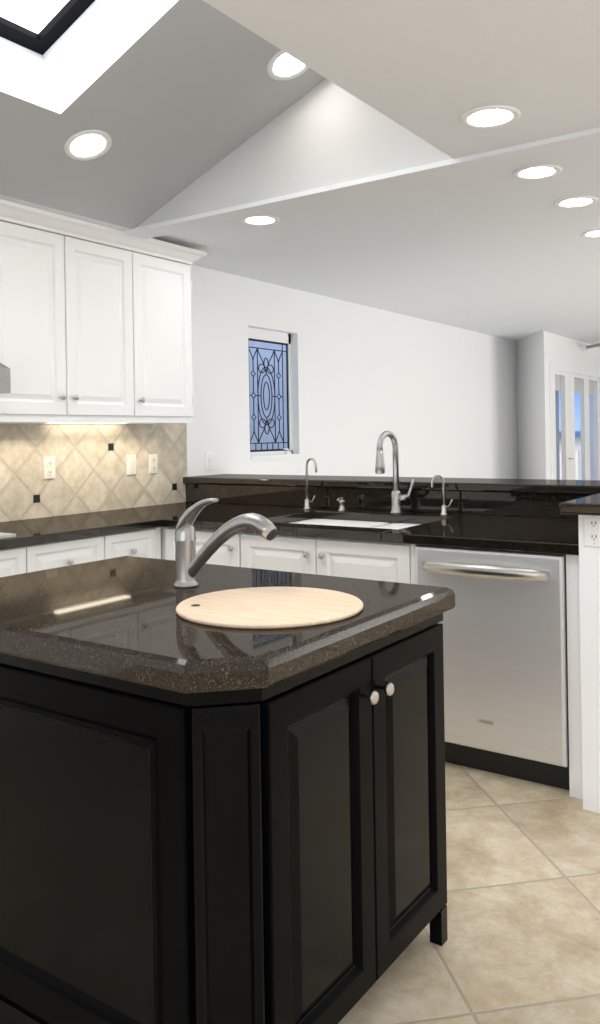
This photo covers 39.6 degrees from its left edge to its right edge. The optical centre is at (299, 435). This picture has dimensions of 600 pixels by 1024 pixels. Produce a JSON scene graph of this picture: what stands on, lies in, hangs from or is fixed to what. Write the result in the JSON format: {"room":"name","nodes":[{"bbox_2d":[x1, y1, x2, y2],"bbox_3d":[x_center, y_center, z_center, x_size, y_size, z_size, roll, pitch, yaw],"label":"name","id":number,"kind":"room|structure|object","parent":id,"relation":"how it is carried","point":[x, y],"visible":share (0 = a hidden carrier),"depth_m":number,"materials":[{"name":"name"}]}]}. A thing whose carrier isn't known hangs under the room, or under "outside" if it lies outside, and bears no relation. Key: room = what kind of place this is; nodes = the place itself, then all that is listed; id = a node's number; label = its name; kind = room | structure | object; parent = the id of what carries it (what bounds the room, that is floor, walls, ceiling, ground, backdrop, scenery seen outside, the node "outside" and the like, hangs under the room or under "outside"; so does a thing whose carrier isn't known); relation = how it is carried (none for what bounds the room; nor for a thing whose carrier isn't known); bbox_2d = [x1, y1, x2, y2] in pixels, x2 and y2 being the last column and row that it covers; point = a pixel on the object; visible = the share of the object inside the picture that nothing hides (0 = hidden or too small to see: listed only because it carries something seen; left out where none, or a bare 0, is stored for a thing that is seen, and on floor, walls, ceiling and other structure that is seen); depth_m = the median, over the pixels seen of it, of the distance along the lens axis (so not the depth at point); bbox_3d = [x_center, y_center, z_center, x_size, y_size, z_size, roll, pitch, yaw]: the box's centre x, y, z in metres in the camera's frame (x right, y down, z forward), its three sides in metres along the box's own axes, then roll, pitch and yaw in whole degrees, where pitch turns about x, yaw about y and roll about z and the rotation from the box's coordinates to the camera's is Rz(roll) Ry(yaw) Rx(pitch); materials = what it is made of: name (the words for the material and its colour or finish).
{"room":"kitchen","nodes":[
{"label":"kitchen","id":0,"kind":"room"},
{"bbox_2d":[33,443,176,502],"bbox_3d":[-1.277,0.195,4.370,0.002,0.295,1.822,-1,0,35],"label":"tile insert","id":1,"kind":"object","parent":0,"point":[36,498],"depth_m":4.67,"materials":[{"name":"black tile"}]},
{"bbox_2d":[0,0,599,344],"bbox_3d":[2.568,-1.693,3.972,7.160,1.218,15.460,-1,0,35],"label":"ceiling","id":2,"kind":"structure","parent":0,"point":[381,197],"depth_m":3.49,"materials":[{"name":"white paint"}]},
{"bbox_2d":[0,0,94,54],"bbox_3d":[-1.004,-1.743,2.504,1.070,0.480,1.359,-1,0,35],"label":"skylight window","id":3,"kind":"structure","parent":2,"relation":"attached to","point":[34,25],"depth_m":3.14,"materials":[{"name":"black"}]},
{"bbox_2d":[64,130,111,160],"bbox_3d":[-0.883,-1.209,3.472,0.188,0.080,0.200,-1,0,35],"label":"recessed light","id":4,"kind":"object","parent":2,"relation":"in","point":[87,144],"visible":1,"depth_m":3.47,"materials":[{"name":"white"}]},
{"bbox_2d":[240,215,279,225],"bbox_3d":[-0.202,-1.085,4.204,0.200,0.008,0.200,-1,0,35],"label":"recessed light","id":5,"kind":"object","parent":2,"relation":"in","point":[263,220],"visible":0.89,"depth_m":4.21,"materials":[{"name":"white"}]},
{"bbox_2d":[267,50,308,80],"bbox_3d":[-0.040,-1.516,3.395,0.188,0.080,0.200,-1,0,35],"label":"recessed light","id":6,"kind":"object","parent":2,"relation":"in","point":[282,66],"visible":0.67,"depth_m":3.41,"materials":[{"name":"white"}]},
{"bbox_2d":[460,105,520,129],"bbox_3d":[0.639,-1.069,2.803,0.200,0.008,0.200,-1,0,35],"label":"recessed light","id":7,"kind":"object","parent":2,"relation":"in","point":[494,116],"visible":1,"depth_m":2.80,"materials":[{"name":"white"}]},
{"bbox_2d":[513,164,561,180],"bbox_3d":[0.995,-1.103,3.497,0.200,0.008,0.200,-1,0,35],"label":"recessed light","id":8,"kind":"object","parent":2,"relation":"in","point":[541,171],"visible":1,"depth_m":3.50,"materials":[{"name":"white"}]},
{"bbox_2d":[554,196,597,208],"bbox_3d":[1.313,-1.109,3.965,0.200,0.008,0.200,-1,0,35],"label":"recessed light","id":9,"kind":"object","parent":2,"relation":"in","point":[575,202],"visible":1,"depth_m":3.96,"materials":[{"name":"white"}]},
{"bbox_2d":[581,229,599,237],"bbox_3d":[1.653,-1.114,4.593,0.200,0.008,0.200,-1,0,35],"label":"recessed light","id":10,"kind":"object","parent":2,"relation":"in","point":[595,233],"visible":1,"depth_m":4.60,"materials":[{"name":"white"}]},
{"bbox_2d":[187,265,517,478],"bbox_3d":[-1.076,-0.317,4.827,0.160,3.300,12.690,-1,0,35],"label":"wall","id":11,"kind":"structure","parent":0,"point":[447,394],"depth_m":6.86,"materials":[{"name":"white paint"}]},
{"bbox_2d":[0,363,10,393],"bbox_3d":[-1.674,-0.601,3.372,0.518,0.864,0.783,-1,0,35],"label":"range hood","id":12,"kind":"object","parent":11,"relation":"attached to","point":[5,383],"visible":1,"depth_m":3.53,"materials":[{"name":"silver metal"}]},
{"bbox_2d":[0,423,186,521],"bbox_3d":[-1.920,0.173,3.451,0.008,0.518,4.258,-1,0,35],"label":"tile backsplash","id":13,"kind":"structure","parent":11,"relation":"attached to","point":[89,477],"depth_m":4.54,"materials":[{"name":"tile"}]},
{"bbox_2d":[43,457,54,478],"bbox_3d":[-1.300,0.168,4.329,0.010,0.116,0.072,-1,0,35],"label":"outlet","id":14,"kind":"object","parent":13,"relation":"attached to","point":[48,462],"visible":1,"depth_m":4.32,"materials":[{"name":"beige plastic"}]},
{"bbox_2d":[126,455,135,474],"bbox_3d":[-0.970,0.170,4.803,0.014,0.116,0.072,-1,0,35],"label":"light switch","id":15,"kind":"object","parent":13,"relation":"attached to","point":[130,459],"visible":1,"depth_m":4.79,"materials":[{"name":"beige plastic"}]},
{"bbox_2d":[148,454,157,473],"bbox_3d":[-0.870,0.170,4.951,0.010,0.116,0.072,-1,0,35],"label":"outlet","id":16,"kind":"object","parent":13,"relation":"attached to","point":[153,458],"visible":1,"depth_m":4.95,"materials":[{"name":"beige plastic"}]},
{"bbox_2d":[0,199,206,423],"bbox_3d":[-1.092,-0.553,4.319,0.394,0.979,1.422,-1,0,35],"label":"upper cabinet","id":17,"kind":"object","parent":11,"relation":"attached to","point":[95,319],"visible":1,"depth_m":4.16,"materials":[{"name":"white paint"}]},
{"bbox_2d":[205,453,212,470],"bbox_3d":[-0.582,0.170,5.377,0.014,0.116,0.072,-1,0,35],"label":"light switch","id":18,"kind":"object","parent":11,"relation":"attached to","point":[208,456],"visible":1,"depth_m":5.37,"materials":[{"name":"white plastic"}]},
{"bbox_2d":[248,327,300,459],"bbox_3d":[-0.218,-0.296,6.006,0.117,0.930,0.595,-1,0,35],"label":"casement window","id":19,"kind":"structure","parent":11,"relation":"in","point":[270,386],"depth_m":6.05,"materials":[{"name":"white"}]},
{"bbox_2d":[220,503,599,812],"bbox_3d":[0.243,0.797,4.053,2.860,1.030,1.060,-1,0,35],"label":"wall","id":20,"kind":"structure","parent":0,"point":[589,557],"depth_m":2.88,"materials":[{"name":"white paint"}]},
{"bbox_2d":[583,515,599,546],"bbox_3d":[1.012,0.325,2.865,0.072,0.116,0.010,-1,0,35],"label":"outlet","id":21,"kind":"object","parent":20,"relation":"attached to","point":[591,522],"visible":0.96,"depth_m":2.87,"materials":[{"name":"white plastic"}]},
{"bbox_2d":[338,762,599,1023],"bbox_3d":[2.570,1.336,4.029,7.300,0.120,15.500,-1,0,35],"label":"floor","id":22,"kind":"structure","parent":0,"point":[522,946],"depth_m":2.24,"materials":[{"name":"tile"}]},
{"bbox_2d":[0,498,454,1023],"bbox_3d":[-0.346,0.744,2.144,1.239,1.155,0.920,-1,0,35],"label":"kitchen island","id":23,"kind":"object","parent":22,"relation":"on","point":[223,792],"visible":1,"depth_m":1.70,"materials":[{"name":"black wood"}]},
{"bbox_2d":[0,431,599,798],"bbox_3d":[-0.121,0.651,3.477,2.918,1.334,2.940,-1,0,35],"label":"kitchen counter","id":24,"kind":"object","parent":22,"relation":"on","point":[512,658],"visible":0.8,"depth_m":3.40,"materials":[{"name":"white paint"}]},
{"bbox_2d":[0,484,594,555],"bbox_3d":[-0.330,0.369,3.387,2.686,0.155,2.560,-1,0,35],"label":"countertop","id":25,"kind":"structure","parent":24,"relation":"on","point":[551,534],"depth_m":4.01,"materials":[{"name":"black stone"}]},
{"bbox_2d":[304,458,316,508],"bbox_3d":[0.061,0.260,4.517,0.107,0.281,0.055,-1,0,35],"label":"faucet","id":26,"kind":"object","parent":24,"relation":"on","point":[307,502],"depth_m":4.53,"materials":[{"name":"silver metal"}]},
{"bbox_2d":[337,497,345,510],"bbox_3d":[0.216,0.363,4.411,0.044,0.071,0.069,-1,0,35],"label":"soap dispenser","id":27,"kind":"object","parent":24,"relation":"on","point":[341,502],"depth_m":4.41,"materials":[{"name":"silver metal"}]},
{"bbox_2d":[375,431,413,513],"bbox_3d":[0.476,0.184,4.154,0.146,0.420,0.189,-1,0,35],"label":"faucet","id":28,"kind":"object","parent":24,"relation":"on","point":[396,496],"depth_m":4.20,"materials":[{"name":"silver metal"}]},
{"bbox_2d":[431,475,452,515],"bbox_3d":[0.695,0.291,4.058,0.086,0.201,0.088,-1,0,35],"label":"faucet","id":29,"kind":"object","parent":24,"relation":"on","point":[443,508],"depth_m":4.07,"materials":[{"name":"silver metal"}]},
{"bbox_2d":[415,545,569,789],"bbox_3d":[0.863,0.866,3.385,0.590,0.873,0.693,-1,0,35],"label":"dishwasher","id":30,"kind":"object","parent":24,"relation":"in","point":[506,634],"depth_m":3.12,"materials":[{"name":"silver metal"}]},
{"bbox_2d":[560,447,580,479],"bbox_3d":[3.623,0.784,12.113,1.620,1.150,8.000,-1,0,35],"label":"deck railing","id":31,"kind":"object","parent":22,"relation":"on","point":[576,448],"visible":0.06,"depth_m":14.08,"materials":[{"name":"white"}]},
{"bbox_2d":[516,331,559,479],"bbox_3d":[2.622,0.062,9.629,0.760,2.426,0.990,-1,0,35],"label":"wall","id":32,"kind":"structure","parent":0,"point":[533,352],"depth_m":9.42,"materials":[{"name":"white paint"}]},
{"bbox_2d":[550,333,599,370],"bbox_3d":[3.617,0.046,10.540,0.160,2.426,3.180,-1,0,35],"label":"wall","id":33,"kind":"structure","parent":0,"point":[564,350],"depth_m":9.86,"materials":[{"name":"white paint"}]},
{"label":"outside","id":34,"kind":"structure","parent":0,"visible":0},
{"bbox_2d":[559,391,580,479],"bbox_3d":[4.641,-0.257,15.046,0.001,6.000,14.000,-1,0,35],"label":"sky","id":35,"kind":"structure","parent":34,"point":[576,395],"depth_m":15.99,"materials":[{"name":"blue"}]},
{"bbox_3d":[7.264,-0.011,10.045,6.400,2.426,0.160,-1,0,35],"label":"wall","id":36,"kind":"structure","parent":0,"visible":0},
{"bbox_2d":[548,361,599,479],"bbox_3d":[3.291,0.222,10.007,0.225,2.085,2.100,-1,0,35],"label":"door frame","id":37,"kind":"structure","parent":36,"relation":"attached to","point":[567,379],"depth_m":9.84,"materials":[{"name":"white wood"}]},
{"bbox_2d":[582,343,599,350],"bbox_3d":[3.644,-1.076,9.422,0.085,0.070,1.650,-1,0,-11],"label":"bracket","id":38,"kind":"object","parent":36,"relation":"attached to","point":[586,347],"visible":1,"depth_m":10.12,"materials":[{"name":"white"}]}
]}

